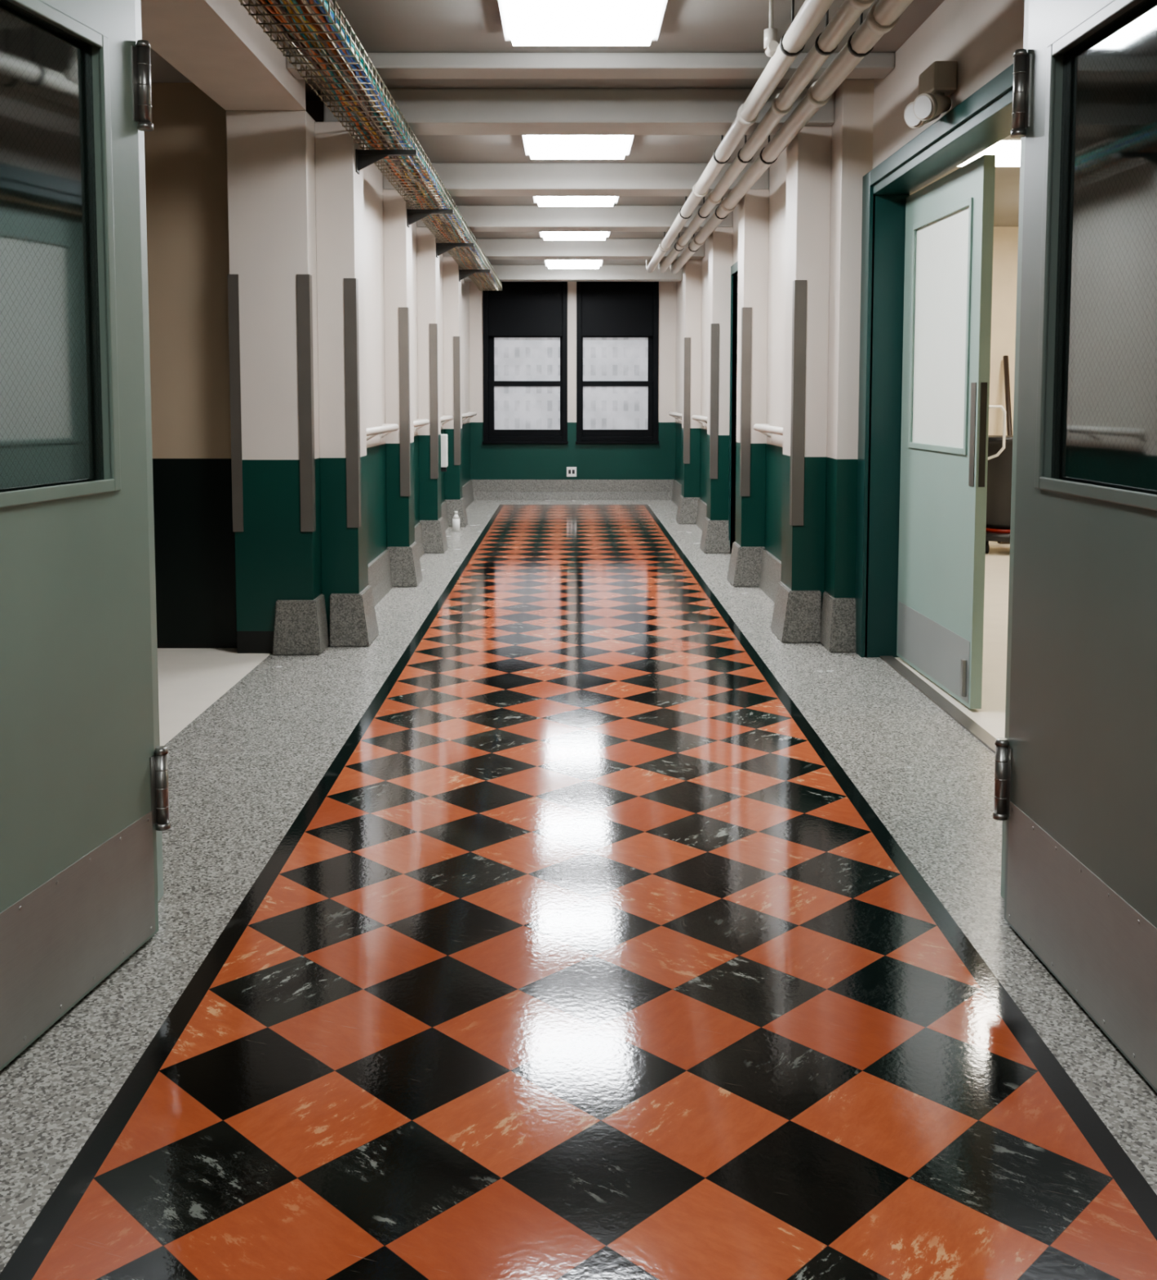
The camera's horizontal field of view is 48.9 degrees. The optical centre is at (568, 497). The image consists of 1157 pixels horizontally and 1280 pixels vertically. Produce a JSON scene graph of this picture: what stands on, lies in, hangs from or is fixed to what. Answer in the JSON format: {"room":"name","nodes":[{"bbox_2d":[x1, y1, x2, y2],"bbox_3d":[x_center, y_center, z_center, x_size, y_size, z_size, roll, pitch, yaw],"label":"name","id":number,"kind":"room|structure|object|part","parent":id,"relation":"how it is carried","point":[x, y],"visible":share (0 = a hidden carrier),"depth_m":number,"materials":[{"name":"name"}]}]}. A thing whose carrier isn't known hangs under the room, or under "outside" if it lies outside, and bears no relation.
{"room":"hospital corridor","nodes":[
{"label":"hospital corridor","id":0,"kind":"room"},
{"bbox_2d":[144,82,240,648],"bbox_3d":[-3.415,-0.630,6.345,3.570,2.770,0.150,0,4,0],"label":"wall","id":1,"kind":"structure","parent":0,"point":[185,151],"depth_m":6.27,"materials":[{"name":"paint"}]},
{"bbox_2d":[226,111,417,655],"bbox_3d":[-1.198,-0.552,6.372,0.876,2.610,0.549,0,4,0],"label":"pillar","id":2,"kind":"structure","parent":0,"point":[296,288],"depth_m":6.20,"materials":[{"name":"white paint"}]},
{"bbox_2d":[140,0,305,110],"bbox_3d":[-1.440,-1.797,4.519,0.380,0.160,3.050,0,4,0],"label":"header","id":3,"kind":"object","parent":2,"relation":"attached to","point":[220,47],"depth_m":5.09,"materials":[{"name":"beige paint"}]},
{"bbox_2d":[251,100,470,564],"bbox_3d":[-1.420,-1.000,11.091,0.420,2.770,8.930,0,4,0],"label":"wall","id":4,"kind":"structure","parent":0,"point":[373,188],"depth_m":8.12,"materials":[{"name":"paint"}]},
{"bbox_2d":[368,549,392,606],"bbox_3d":[-1.188,0.537,7.583,0.045,0.250,1.694,0,4,0],"label":"baseboard","id":5,"kind":"structure","parent":4,"relation":"attached to","point":[380,578],"depth_m":7.97,"materials":[{"name":"stone"}]},
{"bbox_2d":[366,423,399,441],"bbox_3d":[-1.156,-0.363,7.535,0.108,0.112,1.526,0,4,0],"label":"handrail","id":6,"kind":"object","parent":4,"relation":"attached to","point":[387,428],"visible":0.48,"depth_m":7.61,"materials":[{"name":"paint"}]},
{"bbox_2d":[382,189,453,586],"bbox_3d":[-0.985,-0.713,8.500,0.450,2.600,0.341,0,4,0],"label":"wall pier","id":7,"kind":"object","parent":4,"relation":"attached to","point":[398,217],"visible":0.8,"depth_m":8.38,"materials":[{"name":"paint"}]},
{"bbox_2d":[414,522,424,558],"bbox_3d":[-1.188,0.387,9.507,0.045,0.250,1.494,0,4,0],"label":"baseboard","id":8,"kind":"structure","parent":4,"relation":"attached to","point":[418,530],"depth_m":10.05,"materials":[{"name":"stone"}]},
{"bbox_2d":[413,418,429,433],"bbox_3d":[-1.156,-0.512,9.449,0.108,0.112,1.326,0,4,0],"label":"handrail","id":9,"kind":"object","parent":4,"relation":"attached to","point":[420,423],"visible":0.52,"depth_m":9.77,"materials":[{"name":"paint"}]},
{"bbox_2d":[440,434,448,471],"bbox_3d":[-1.160,-0.404,11.614,0.100,0.340,0.120,0,4,0],"label":"wall dispenser","id":10,"kind":"object","parent":4,"relation":"attached to","point":[444,453],"visible":0.56,"depth_m":11.56,"materials":[{"name":"white plastic"}]},
{"bbox_3d":[-1.155,-0.255,11.625,0.070,0.040,0.060,0,4,0],"label":"dispenser spout","id":11,"kind":"part","parent":10,"relation":"part of","materials":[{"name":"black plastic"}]},
{"bbox_2d":[440,501,448,530],"bbox_3d":[-1.188,0.234,11.471,0.045,0.250,1.774,0,4,0],"label":"baseboard","id":12,"kind":"structure","parent":4,"relation":"attached to","point":[443,505],"depth_m":12.13,"materials":[{"name":"stone"}]},
{"bbox_2d":[416,226,474,553],"bbox_3d":[-0.985,-0.855,10.324,0.450,2.600,0.341,0,4,0],"label":"wall pier","id":13,"kind":"object","parent":4,"relation":"attached to","point":[428,249],"visible":0.82,"depth_m":10.20,"materials":[{"name":"paint"}]},
{"bbox_2d":[440,415,453,427],"bbox_3d":[-1.156,-0.665,11.408,0.108,0.112,1.596,0,4,0],"label":"handrail","id":14,"kind":"object","parent":4,"relation":"attached to","point":[444,418],"visible":0.44,"depth_m":11.74,"materials":[{"name":"paint"}]},
{"bbox_2d":[442,256,490,527],"bbox_3d":[-0.985,-1.020,12.428,0.450,2.600,0.341,0,4,0],"label":"wall pier","id":15,"kind":"object","parent":4,"relation":"attached to","point":[452,273],"visible":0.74,"depth_m":12.30,"materials":[{"name":"paint"}]},
{"bbox_2d":[462,480,474,508],"bbox_3d":[-1.188,0.025,14.148,0.045,0.250,2.924,0,4,0],"label":"baseboard","id":16,"kind":"structure","parent":4,"relation":"attached to","point":[467,489],"depth_m":14.89,"materials":[{"name":"stone"}]},
{"bbox_2d":[462,412,476,422],"bbox_3d":[-1.156,-0.869,14.025,0.108,0.112,2.546,0,4,0],"label":"handrail","id":17,"kind":"object","parent":4,"relation":"attached to","point":[465,415],"visible":0.48,"depth_m":14.39,"materials":[{"name":"paint"}]},
{"bbox_2d":[469,281,675,479],"bbox_3d":[-0.025,-1.355,15.642,3.210,2.770,0.200,0,4,0],"label":"wall","id":18,"kind":"structure","parent":0,"point":[487,461],"depth_m":15.60,"materials":[{"name":"paint"}]},
{"bbox_2d":[482,281,567,441],"bbox_3d":[-0.533,-1.673,15.577,1.027,1.974,0.160,0,4,0],"label":"frame","id":19,"kind":"object","parent":18,"relation":"attached to","point":[485,293],"visible":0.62,"depth_m":15.51,"materials":[{"name":"black paint"}]},
{"bbox_2d":[488,283,562,336],"bbox_3d":[-0.533,-2.281,15.485,0.899,0.640,0.010,0,4,0],"label":"roller blind","id":20,"kind":"object","parent":18,"relation":"attached to","point":[518,309],"visible":0.86,"depth_m":15.48,"materials":[{"name":"black fabric"}]},
{"bbox_2d":[488,336,562,435],"bbox_3d":[-0.533,-1.680,15.597,0.907,1.864,0.100,0,4,0],"label":"window","id":21,"kind":"structure","parent":18,"relation":"in","point":[515,358],"depth_m":15.62,"materials":[{"name":"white glass"}]},
{"bbox_3d":[-0.533,-1.083,15.618,0.907,0.670,0.050,0,4,0],"label":"lower sash","id":22,"kind":"part","parent":21,"relation":"part of","materials":[{"name":"white glass"}]},
{"bbox_3d":[-0.533,-1.991,15.600,0.907,1.244,0.045,0,4,0],"label":"upper sash","id":23,"kind":"part","parent":21,"relation":"part of","materials":[{"name":"white glass"}]},
{"bbox_3d":[-0.513,-1.093,15.617,0.807,0.529,0.006,0,4,0],"label":"lower pane","id":24,"kind":"part","parent":21,"relation":"part of","materials":[{"name":"white glass"}]},
{"bbox_2d":[482,441,568,444],"bbox_3d":[-0.533,-0.668,15.570,1.047,0.030,0.050,0,4,0],"label":"sill","id":25,"kind":"structure","parent":18,"relation":"attached to","point":[483,442],"depth_m":15.55,"materials":[{"name":"black paint"}]},
{"bbox_2d":[566,466,576,476],"bbox_3d":[0.030,-0.310,15.618,0.120,0.120,0.011,0,4,0],"label":"wall outlet","id":26,"kind":"object","parent":18,"relation":"attached to","point":[571,471],"visible":1,"depth_m":15.61,"materials":[{"name":"white plastic"}]},
{"bbox_2d":[470,479,675,500],"bbox_3d":[0.045,-0.090,15.618,2.510,0.250,0.045,0,4,0],"label":"baseboard","id":27,"kind":"structure","parent":18,"relation":"attached to","point":[482,489],"depth_m":15.61,"materials":[{"name":"stone"}]},
{"bbox_2d":[581,283,653,435],"bbox_3d":[0.589,-1.680,15.597,0.877,1.864,0.100,0,4,0],"label":"window","id":28,"kind":"structure","parent":18,"relation":"in","point":[604,358],"depth_m":15.62,"materials":[{"name":"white glass"}]},
{"bbox_3d":[0.569,-1.093,15.617,0.797,0.529,0.006,0,4,0],"label":"lower pane","id":29,"kind":"part","parent":28,"relation":"part of","materials":[{"name":"white glass"}]},
{"bbox_2d":[581,283,653,336],"bbox_3d":[0.589,-2.281,15.485,0.869,0.640,0.010,0,4,0],"label":"roller blind","id":30,"kind":"object","parent":28,"relation":"attached to","point":[608,309],"visible":1,"depth_m":15.48,"materials":[{"name":"black fabric"}]},
{"bbox_3d":[0.589,-1.083,15.618,0.877,0.670,0.050,0,4,0],"label":"lower sash","id":31,"kind":"part","parent":28,"relation":"part of","materials":[{"name":"white glass"}]},
{"bbox_3d":[0.589,-1.991,15.600,0.877,1.244,0.045,0,4,0],"label":"upper sash","id":32,"kind":"part","parent":28,"relation":"part of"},
{"bbox_2d":[575,441,658,444],"bbox_3d":[0.589,-0.668,15.570,1.017,0.030,0.050,0,4,0],"label":"sill","id":33,"kind":"structure","parent":18,"relation":"attached to","point":[576,442],"depth_m":15.55,"materials":[{"name":"black paint"}]},
{"bbox_2d":[576,281,658,441],"bbox_3d":[0.589,-1.673,15.577,0.997,1.974,0.160,0,4,0],"label":"frame","id":34,"kind":"object","parent":18,"relation":"attached to","point":[655,284],"visible":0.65,"depth_m":15.51,"materials":[{"name":"black paint"}]},
{"bbox_2d":[0,500,1156,1279],"bbox_3d":[0.200,0.847,5.984,10.800,0.120,19.800,0,4,0],"label":"floor","id":35,"kind":"structure","parent":0,"point":[579,917],"depth_m":2.72,"materials":[{"name":"orange tile"}]},
{"bbox_2d":[0,0,158,1071],"bbox_3d":[-1.060,-0.058,2.342,0.046,2.228,1.100,1,5,9],"label":"door","id":36,"kind":"structure","parent":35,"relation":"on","point":[77,744],"depth_m":2.65,"materials":[{"name":"green paint"}]},
{"bbox_2d":[0,0,103,492],"bbox_3d":[-1.060,-0.459,2.311,0.006,0.915,0.790,1,5,8],"label":"glass","id":37,"kind":"object","parent":36,"relation":"attached to","point":[51,428],"visible":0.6,"depth_m":2.51,"materials":[{"name":"glass"}]},
{"bbox_2d":[0,0,120,507],"bbox_3d":[-1.033,-0.458,2.307,0.010,0.955,0.830,1,5,8],"label":"bead","id":38,"kind":"object","parent":36,"relation":"attached to","point":[20,497],"visible":1,"depth_m":2.67,"materials":[{"name":"green paint"}]},
{"bbox_2d":[0,810,155,1067],"bbox_3d":[-1.036,0.903,2.413,0.002,0.285,1.060,1,5,8],"label":"kick plate","id":39,"kind":"object","parent":36,"relation":"attached to","point":[73,931],"visible":1,"depth_m":2.59,"materials":[{"name":"metal"}]},
{"bbox_2d":[18,817,152,1040],"bbox_3d":[-1.036,0.903,2.413,0.004,0.263,1.028,1,5,8],"label":"screws","id":40,"kind":"object","parent":39,"relation":"attached to","point":[121,837],"visible":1,"depth_m":2.65,"materials":[{"name":"metal"}]},
{"bbox_2d":[131,40,170,831],"bbox_3d":[-0.943,-0.119,2.879,0.034,1.782,0.047,1,5,8],"label":"hinges","id":41,"kind":"object","parent":36,"relation":"attached to","point":[140,53],"visible":1,"depth_m":2.82,"materials":[{"name":"metal"}]},
{"bbox_2d":[452,511,459,531],"bbox_3d":[-1.060,0.226,11.954,0.070,0.190,0.070,0,4,0],"label":"plastic bottle","id":42,"kind":"object","parent":35,"relation":"on","point":[455,519],"visible":1,"depth_m":11.93,"materials":[{"name":"white plastic"}]},
{"bbox_2d":[675,259,702,524],"bbox_3d":[1.193,-1.040,12.687,0.214,2.600,0.341,0,4,0],"label":"wall pier","id":43,"kind":"object","parent":35,"relation":"on","point":[686,513],"visible":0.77,"depth_m":12.57,"materials":[{"name":"paint"}]},
{"bbox_2d":[699,226,733,553],"bbox_3d":[1.193,-0.855,10.324,0.214,2.600,0.341,0,4,0],"label":"wall pier","id":44,"kind":"object","parent":35,"relation":"on","point":[714,536],"visible":0.92,"depth_m":10.21,"materials":[{"name":"paint"}]},
{"bbox_2d":[726,189,768,586],"bbox_3d":[1.193,-0.713,8.500,0.214,2.600,0.341,0,4,0],"label":"wall pier","id":45,"kind":"object","parent":35,"relation":"on","point":[745,559],"visible":0.88,"depth_m":8.38,"materials":[{"name":"paint"}]},
{"bbox_2d":[770,79,873,653],"bbox_3d":[1.333,-0.639,6.460,0.494,2.770,0.619,0,4,0],"label":"wall pier","id":46,"kind":"object","parent":35,"relation":"on","point":[826,166],"visible":0.71,"depth_m":6.39,"materials":[{"name":"paint"}]},
{"bbox_2d":[880,655,995,753],"bbox_3d":[1.530,0.854,5.077,0.060,0.008,2.150,0,4,0],"label":"threshold","id":47,"kind":"object","parent":35,"relation":"on","point":[980,734],"depth_m":5.18,"materials":[{"name":"silver metal"}]},
{"bbox_2d":[985,404,1013,553],"bbox_3d":[3.539,-0.148,10.309,0.541,1.192,0.562,0,4,0],"label":"cart","id":48,"kind":"object","parent":35,"relation":"on","point":[999,446],"visible":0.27,"depth_m":10.15,"materials":[{"name":"black plastic"}]},
{"bbox_3d":[3.350,-0.491,10.152,0.162,0.483,0.303,0,4,0],"label":"handle","id":49,"kind":"part","parent":48,"relation":"part of","materials":[{"name":"white plastic"}]},
{"bbox_2d":[997,355,1012,543],"bbox_3d":[3.840,-0.433,11.161,0.280,1.627,0.601,0,4,0],"label":"push broom","id":50,"kind":"object","parent":35,"relation":"on","point":[1006,366],"visible":0.28,"depth_m":11.26,"materials":[{"name":"brown wood"}]},
{"bbox_3d":[3.870,-0.490,11.176,0.043,1.514,0.565,1,4,7],"label":"broom handle","id":51,"kind":"part","parent":50,"relation":"part of","materials":[{"name":"brown wood"}]},
{"bbox_2d":[150,0,1019,264],"bbox_3d":[0.200,-2.034,5.759,10.800,0.120,19.800,0,4,0],"label":"ceiling","id":52,"kind":"structure","parent":0,"point":[380,26],"depth_m":5.52,"materials":[{"name":"paint"}]},
{"bbox_2d":[238,0,502,290],"bbox_3d":[-0.905,-1.980,8.923,0.263,0.094,11.702,0,4,0],"label":"cable tray","id":53,"kind":"object","parent":52,"relation":"hanging from","point":[368,129],"visible":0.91,"depth_m":5.42,"materials":[{"name":"metal"}]},
{"bbox_2d":[463,264,682,281],"bbox_3d":[0.045,-2.587,14.718,2.510,0.170,0.250,0,4,0],"label":"ceiling beam","id":54,"kind":"structure","parent":52,"relation":"attached to","point":[505,273],"depth_m":14.59,"materials":[{"name":"white paint"}]},
{"bbox_2d":[442,238,704,259],"bbox_3d":[0.045,-2.402,12.341,2.510,0.170,0.300,0,4,0],"label":"ceiling beam","id":55,"kind":"structure","parent":52,"relation":"attached to","point":[493,248],"depth_m":12.19,"materials":[{"name":"white paint"}]},
{"bbox_2d":[544,259,603,268],"bbox_3d":[0.050,-2.559,13.843,0.624,0.090,0.704,0,4,0],"label":"ceiling light","id":56,"kind":"object","parent":52,"relation":"attached to","point":[551,264],"depth_m":13.66,"materials":[{"name":"white plastic"}]},
{"bbox_2d":[416,205,733,231],"bbox_3d":[0.045,-2.238,10.237,2.510,0.170,0.300,0,4,0],"label":"ceiling beam","id":57,"kind":"structure","parent":52,"relation":"attached to","point":[477,218],"depth_m":10.09,"materials":[{"name":"white paint"}]},
{"bbox_2d":[539,231,609,239],"bbox_3d":[0.050,-2.359,11.281,0.624,0.090,0.704,0,4,0],"label":"ceiling light","id":58,"kind":"object","parent":52,"relation":"attached to","point":[545,235],"depth_m":11.31,"materials":[{"name":"white plastic"}]},
{"bbox_2d":[382,163,768,195],"bbox_3d":[0.045,-2.096,8.413,2.510,0.170,0.300,0,4,0],"label":"ceiling beam","id":59,"kind":"structure","parent":52,"relation":"attached to","point":[458,179],"depth_m":8.26,"materials":[{"name":"white paint"}]},
{"bbox_2d":[533,195,618,206],"bbox_3d":[0.050,-2.199,9.227,0.624,0.090,0.704,0,4,0],"label":"ceiling light","id":60,"kind":"object","parent":52,"relation":"attached to","point":[542,201],"depth_m":9.29,"materials":[{"name":"white plastic"}]},
{"bbox_2d":[521,134,634,159],"bbox_3d":[0.050,-2.052,7.343,0.624,0.090,0.704,0,4,0],"label":"ceiling light","id":61,"kind":"object","parent":52,"relation":"attached to","point":[535,146],"depth_m":7.28,"materials":[{"name":"white plastic"}]},
{"bbox_2d":[323,88,835,134],"bbox_3d":[0.050,-1.940,6.419,2.520,0.170,0.300,0,4,0],"label":"ceiling beam","id":62,"kind":"structure","parent":52,"relation":"attached to","point":[427,111],"depth_m":6.27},
{"bbox_2d":[497,0,666,45],"bbox_3d":[0.050,-1.859,4.870,0.624,0.090,0.704,0,4,0],"label":"ceiling light","id":63,"kind":"object","parent":52,"relation":"attached to","point":[524,22],"depth_m":4.87,"materials":[{"name":"white plastic"}]},
{"bbox_2d":[286,53,894,79],"bbox_3d":[0.095,-1.935,5.717,2.690,0.070,0.200,0,4,0],"label":"ceiling beam","id":64,"kind":"structure","parent":52,"relation":"attached to","point":[388,65],"depth_m":5.62,"materials":[{"name":"white paint"}]},
{"bbox_2d":[645,0,913,273],"bbox_3d":[0.927,-2.010,8.003,0.375,0.282,10.010,0,4,0],"label":"ceiling pipes","id":65,"kind":"object","parent":52,"relation":"hanging from","point":[883,15],"depth_m":5.40,"materials":[{"name":"white metal"}]},
{"bbox_2d":[675,147,786,561],"bbox_3d":[1.440,-1.006,11.156,0.280,2.770,8.800,0,4,0],"label":"wall","id":66,"kind":"structure","parent":0,"point":[777,170],"depth_m":8.23,"materials":[{"name":"paint"}]},
{"bbox_2d":[668,412,681,421],"bbox_3d":[1.246,-0.879,14.149,0.108,0.112,2.296,0,4,0],"label":"handrail","id":67,"kind":"object","parent":66,"relation":"attached to","point":[675,415],"visible":0.44,"depth_m":14.48,"materials":[{"name":"paint"}]},
{"bbox_2d":[671,480,681,506],"bbox_3d":[1.278,0.015,14.277,0.045,0.250,2.664,0,4,0],"label":"baseboard","id":68,"kind":"structure","parent":66,"relation":"attached to","point":[677,486],"depth_m":15.04,"materials":[{"name":"stone"}]},
{"bbox_2d":[691,414,706,426],"bbox_3d":[1.246,-0.675,11.533,0.108,0.112,1.846,0,4,0],"label":"handrail","id":69,"kind":"object","parent":66,"relation":"attached to","point":[699,418],"visible":0.51,"depth_m":11.88,"materials":[{"name":"paint"}]},
{"bbox_2d":[695,498,706,530],"bbox_3d":[1.278,0.224,11.601,0.045,0.250,2.034,0,4,0],"label":"baseboard","id":70,"kind":"structure","parent":66,"relation":"attached to","point":[701,509],"depth_m":12.26,"materials":[{"name":"stone"}]},
{"bbox_2d":[728,261,737,553],"bbox_3d":[1.393,-0.653,9.719,0.215,2.290,0.980,0,4,0],"label":"frame","id":71,"kind":"object","parent":66,"relation":"attached to","point":[734,268],"visible":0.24,"depth_m":10.17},
{"bbox_2d":[752,423,782,441],"bbox_3d":[1.246,-0.369,7.609,0.108,0.112,1.376,0,4,0],"label":"handrail","id":72,"kind":"object","parent":66,"relation":"attached to","point":[764,428],"visible":0.54,"depth_m":7.79,"materials":[{"name":"paint"}]},
{"bbox_2d":[758,549,781,603],"bbox_3d":[1.278,0.532,7.647,0.045,0.250,1.564,0,4,0],"label":"baseboard","id":73,"kind":"structure","parent":66,"relation":"attached to","point":[771,568],"depth_m":8.05,"materials":[{"name":"stone"}]},
{"bbox_2d":[871,0,1024,169],"bbox_3d":[1.510,-0.495,4.611,0.140,2.770,3.030,0,4,0],"label":"wall","id":74,"kind":"structure","parent":0,"point":[983,37],"depth_m":4.81,"materials":[{"name":"paint"}]},
{"bbox_2d":[134,0,1028,901],"bbox_3d":[-0.025,-0.371,3.015,3.210,2.770,0.170,0,4,0],"label":"door frame","id":75,"kind":"structure","parent":74,"relation":"attached to","point":[137,2],"depth_m":3.10,"materials":[{"name":"green paint"}]},
{"bbox_2d":[1004,0,1156,1092],"bbox_3d":[1.069,-0.063,2.403,0.045,2.228,1.100,0,4,-1],"label":"slab","id":76,"kind":"object","parent":75,"relation":"attached to","point":[1082,714],"visible":0.6,"depth_m":2.63,"materials":[{"name":"grey paint"}]},
{"bbox_2d":[992,48,1031,820],"bbox_3d":[1.024,-0.125,2.950,0.034,1.782,0.047,0,4,-1],"label":"hinges","id":77,"kind":"object","parent":76,"relation":"attached to","point":[1022,60],"visible":1,"depth_m":2.90,"materials":[{"name":"metal"}]},
{"bbox_2d":[1005,800,1156,1088],"bbox_3d":[1.045,0.898,2.477,0.002,0.285,1.060,0,4,-1],"label":"kick plate","id":78,"kind":"object","parent":76,"relation":"attached to","point":[1095,943],"visible":1,"depth_m":2.56,"materials":[{"name":"metal"}]},
{"bbox_2d":[1008,808,1139,1057],"bbox_3d":[1.045,0.898,2.477,0.004,0.263,1.028,0,4,-1],"label":"screws","id":79,"kind":"object","parent":78,"relation":"attached to","point":[1011,809],"visible":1,"depth_m":2.60,"materials":[{"name":"metal"}]},
{"bbox_2d":[1034,0,1156,511],"bbox_3d":[1.042,-0.463,2.371,0.009,0.955,0.830,0,4,-1],"label":"bead","id":80,"kind":"object","parent":76,"relation":"attached to","point":[1131,498],"visible":1,"depth_m":2.73,"materials":[{"name":"grey paint"}]},
{"bbox_2d":[1050,0,1156,494],"bbox_3d":[1.069,-0.463,2.372,0.006,0.915,0.790,0,4,-1],"label":"glass","id":81,"kind":"object","parent":76,"relation":"attached to","point":[1104,415],"visible":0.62,"depth_m":2.51,"materials":[{"name":"glass"}]},
{"bbox_2d":[903,61,957,128],"bbox_3d":[1.361,-1.512,4.799,0.159,0.222,0.276,0,4,0],"label":"emergency light","id":82,"kind":"object","parent":74,"relation":"attached to","point":[938,81],"visible":1,"depth_m":4.72,"materials":[{"name":"beige plastic"}]},
{"bbox_2d":[855,63,1013,657],"bbox_3d":[1.505,-0.295,5.002,0.190,2.310,2.420,0,4,0],"label":"trim","id":83,"kind":"structure","parent":74,"relation":"attached to","point":[983,119],"depth_m":6.04,"materials":[{"name":"teal metal"}]},
{"bbox_2d":[896,154,995,709],"bbox_3d":[1.611,-0.279,5.526,0.045,2.173,1.060,0,4,-1],"label":"slab","id":84,"kind":"object","parent":74,"relation":"attached to","point":[942,518],"visible":0.84,"depth_m":5.30,"materials":[{"name":"paint"}]},
{"bbox_2d":[897,600,969,703],"bbox_3d":[1.588,0.662,5.598,0.002,0.250,1.020,0,4,-1],"label":"kick plate","id":85,"kind":"object","parent":84,"relation":"attached to","point":[937,651],"visible":1,"depth_m":5.55,"materials":[{"name":"grey metal"}]},
{"bbox_2d":[906,197,973,455],"bbox_3d":[1.585,-0.708,5.476,0.010,1.020,0.810,0,4,-1],"label":"bead","id":86,"kind":"object","parent":84,"relation":"attached to","point":[969,202],"visible":1,"depth_m":5.27,"materials":[{"name":"paint"}]},
{"bbox_2d":[911,205,968,448],"bbox_3d":[1.601,-0.708,5.477,0.008,0.980,0.770,0,4,-1],"label":"frosted glass","id":87,"kind":"object","parent":84,"relation":"attached to","point":[941,244],"visible":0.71,"depth_m":5.46,"materials":[{"name":"white glass"}]},
{"bbox_2d":[960,658,966,697],"bbox_3d":[1.590,0.728,5.132,0.018,0.150,0.030,0,4,-1],"label":"bolt","id":88,"kind":"object","parent":84,"relation":"attached to","point":[963,662],"visible":1,"depth_m":5.12,"materials":[{"name":"metal"}]},
{"bbox_2d":[968,382,976,486],"bbox_3d":[1.597,-0.248,5.043,0.003,0.410,0.055,0,4,-2],"label":"plate","id":89,"kind":"object","parent":84,"relation":"attached to","point":[973,385],"visible":1,"depth_m":5.04,"materials":[{"name":"metal"}]},
{"bbox_2d":[977,382,986,487],"bbox_3d":[1.623,-0.244,4.996,0.025,0.410,0.002,0,4,-1],"label":"lock plate","id":90,"kind":"object","parent":84,"relation":"attached to","point":[983,384],"visible":1,"depth_m":5.00,"materials":[{"name":"grey metal"}]},
{"bbox_2d":[957,134,1020,166],"bbox_3d":[2.530,-2.071,7.582,0.624,0.090,0.704,0,4,0],"label":"ceiling light","id":91,"kind":"object","parent":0,"point":[1006,151],"depth_m":7.46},
{"bbox_2d":[988,226,1017,435],"bbox_3d":[3.590,-1.035,11.530,4.020,2.770,0.150,0,4,0],"label":"wall","id":92,"kind":"structure","parent":0,"point":[1005,246],"depth_m":11.41,"materials":[{"name":"beige paint"}]}
]}

